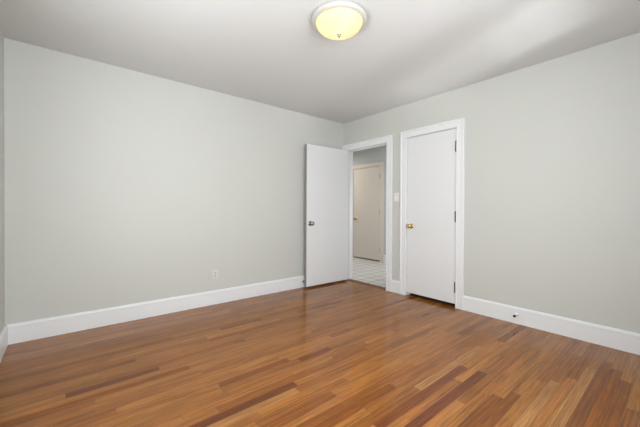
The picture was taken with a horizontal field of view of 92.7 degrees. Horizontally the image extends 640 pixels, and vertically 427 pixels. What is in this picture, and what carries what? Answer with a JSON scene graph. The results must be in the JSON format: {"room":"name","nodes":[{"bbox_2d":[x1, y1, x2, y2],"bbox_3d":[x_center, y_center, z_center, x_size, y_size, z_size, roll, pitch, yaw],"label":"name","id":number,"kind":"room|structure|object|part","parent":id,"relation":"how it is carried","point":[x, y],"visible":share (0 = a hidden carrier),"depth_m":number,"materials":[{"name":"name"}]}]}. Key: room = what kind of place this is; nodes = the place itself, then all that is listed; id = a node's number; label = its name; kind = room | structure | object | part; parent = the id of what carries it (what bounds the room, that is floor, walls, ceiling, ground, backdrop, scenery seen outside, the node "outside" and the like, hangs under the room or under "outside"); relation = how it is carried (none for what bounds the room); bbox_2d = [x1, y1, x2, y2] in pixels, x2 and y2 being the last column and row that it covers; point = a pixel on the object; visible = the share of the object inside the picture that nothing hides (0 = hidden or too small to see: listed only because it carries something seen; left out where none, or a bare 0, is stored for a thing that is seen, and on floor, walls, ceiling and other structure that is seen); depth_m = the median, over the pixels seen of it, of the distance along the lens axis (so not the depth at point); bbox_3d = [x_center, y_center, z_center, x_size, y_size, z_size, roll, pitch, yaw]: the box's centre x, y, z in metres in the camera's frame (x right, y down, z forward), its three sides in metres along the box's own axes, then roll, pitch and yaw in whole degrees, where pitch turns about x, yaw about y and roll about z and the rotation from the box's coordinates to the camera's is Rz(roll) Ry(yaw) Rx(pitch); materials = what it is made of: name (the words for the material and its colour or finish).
{"room":"empty bedroom","nodes":[
{"label":"empty bedroom","id":0,"kind":"room"},
{"bbox_2d":[0,29,4,332],"bbox_3d":[-1.287,-0.122,0.824,0.160,2.490,4.020,0,1,-40],"label":"wall","id":1,"kind":"structure","parent":0,"point":[2,212],"depth_m":2.34,"materials":[{"name":"grey paint"}]},
{"bbox_2d":[0,325,7,361],"bbox_3d":[-1.273,0.992,0.951,0.020,0.158,3.860,0,1,-40],"label":"baseboard","id":2,"kind":"structure","parent":1,"relation":"attached to","point":[4,333],"depth_m":2.29,"materials":[{"name":"white paint"}]},
{"bbox_2d":[4,38,342,324],"bbox_3d":[-1.110,-0.143,3.657,3.966,2.490,0.120,0,1,-40],"label":"wall","id":3,"kind":"structure","parent":0,"point":[122,186],"depth_m":3.00,"materials":[{"name":"grey paint"}]},
{"bbox_2d":[7,275,304,344],"bbox_3d":[-1.078,0.973,3.605,3.705,0.158,0.020,0,1,-40],"label":"baseboard","id":4,"kind":"structure","parent":3,"relation":"attached to","point":[58,325],"depth_m":2.99,"materials":[{"name":"white paint"}]},
{"bbox_2d":[212,269,217,279],"bbox_3d":[-1.204,0.713,3.505,0.069,0.113,0.009,0,1,-40],"label":"wall outlet","id":5,"kind":"object","parent":3,"relation":"attached to","point":[214,272],"visible":1,"depth_m":3.50,"materials":[{"name":"white plastic"}]},
{"bbox_2d":[0,257,639,426],"bbox_3d":[-0.014,1.080,3.928,5.796,0.050,6.880,0,1,-40],"label":"floor","id":6,"kind":"structure","parent":0,"point":[343,353],"depth_m":2.07,"materials":[{"name":"brown wood"}]},
{"bbox_2d":[347,279,385,289],"bbox_3d":[0.691,1.048,4.476,0.098,0.011,0.768,0,1,-40],"label":"threshold","id":7,"kind":"object","parent":6,"relation":"on","point":[352,280],"visible":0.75,"depth_m":4.44,"materials":[{"name":"brown wood"}]},
{"bbox_2d":[0,0,639,123],"bbox_3d":[0.177,-1.421,2.099,3.966,0.100,4.140,0,1,-40],"label":"ceiling","id":8,"kind":"structure","parent":0,"point":[269,52],"depth_m":2.44,"materials":[{"name":"paint"}]},
{"bbox_2d":[312,0,366,39],"bbox_3d":[0.134,-1.301,2.143,0.386,0.141,0.386,0,1,-40],"label":"ceiling light","id":9,"kind":"object","parent":8,"relation":"attached to","point":[337,19],"visible":1,"depth_m":2.05,"materials":[{"name":"white glass"}]},
{"bbox_3d":[0.134,-1.294,2.143,0.328,0.086,0.328,0,1,-40],"label":"lamp shade","id":10,"kind":"part","parent":9,"relation":"part of","materials":[{"name":"white glass"}]},
{"bbox_2d":[353,145,386,254],"bbox_3d":[1.079,-0.157,6.773,0.120,2.490,4.070,0,1,-40],"label":"wall","id":11,"kind":"structure","parent":0,"point":[376,154],"depth_m":6.50,"materials":[{"name":"grey paint"}]},
{"bbox_2d":[353,166,379,260],"bbox_3d":[1.020,0.016,6.732,0.098,2.000,0.785,0,1,-40],"label":"door","id":12,"kind":"structure","parent":11,"relation":"in","point":[366,218],"depth_m":6.72,"materials":[{"name":"beige paint"}]},
{"bbox_2d":[352,161,383,261],"bbox_3d":[1.064,-0.021,6.775,0.142,2.118,0.964,0,1,-40],"label":"door frame","id":13,"kind":"structure","parent":11,"relation":"attached to","point":[380,163],"depth_m":6.42,"materials":[{"name":"beige paint"}]},
{"bbox_2d":[343,33,639,333],"bbox_3d":[1.640,-0.129,3.350,0.120,2.490,3.860,0,1,-40],"label":"wall","id":14,"kind":"structure","parent":0,"point":[552,191],"depth_m":2.73,"materials":[{"name":"grey paint"}]},
{"bbox_2d":[342,135,392,291],"bbox_3d":[0.707,0.006,4.478,0.163,2.095,0.952,0,1,-40],"label":"door frame","id":15,"kind":"structure","parent":14,"relation":"attached to","point":[387,140],"depth_m":4.19,"materials":[{"name":"white paint"}]},
{"bbox_2d":[305,144,347,286],"bbox_3d":[0.120,0.040,4.446,0.804,1.974,0.151,0,1,-38],"label":"door","id":16,"kind":"structure","parent":15,"relation":"attached to","point":[326,168],"depth_m":4.41,"materials":[{"name":"white paint"}]},
{"bbox_2d":[391,280,398,293],"bbox_3d":[0.995,0.978,4.022,0.020,0.158,0.134,0,1,-40],"label":"baseboard","id":17,"kind":"structure","parent":14,"relation":"attached to","point":[394,284],"depth_m":4.02,"materials":[{"name":"white paint"}]},
{"bbox_2d":[394,193,398,201],"bbox_3d":[1.000,-0.200,4.016,0.017,0.115,0.069,0,1,-40],"label":"light switch","id":18,"kind":"object","parent":14,"relation":"attached to","point":[396,195],"visible":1,"depth_m":4.01,"materials":[{"name":"white plastic"}]},
{"bbox_2d":[407,128,455,303],"bbox_3d":[1.306,0.040,3.641,0.098,1.965,0.650,0,1,-40],"label":"door","id":19,"kind":"structure","parent":14,"relation":"in","point":[431,158],"depth_m":3.63,"materials":[{"name":"white paint"}]},
{"bbox_2d":[399,117,464,309],"bbox_3d":[1.351,0.012,3.683,0.142,2.101,0.827,0,1,-40],"label":"door frame","id":20,"kind":"structure","parent":14,"relation":"attached to","point":[459,124],"depth_m":3.39,"materials":[{"name":"white paint"}]},
{"bbox_2d":[463,295,639,354],"bbox_3d":[2.188,0.994,2.580,0.020,0.158,1.956,0,1,-40],"label":"baseboard","id":21,"kind":"structure","parent":14,"relation":"attached to","point":[627,341],"depth_m":2.67,"materials":[{"name":"white paint"}]}
]}

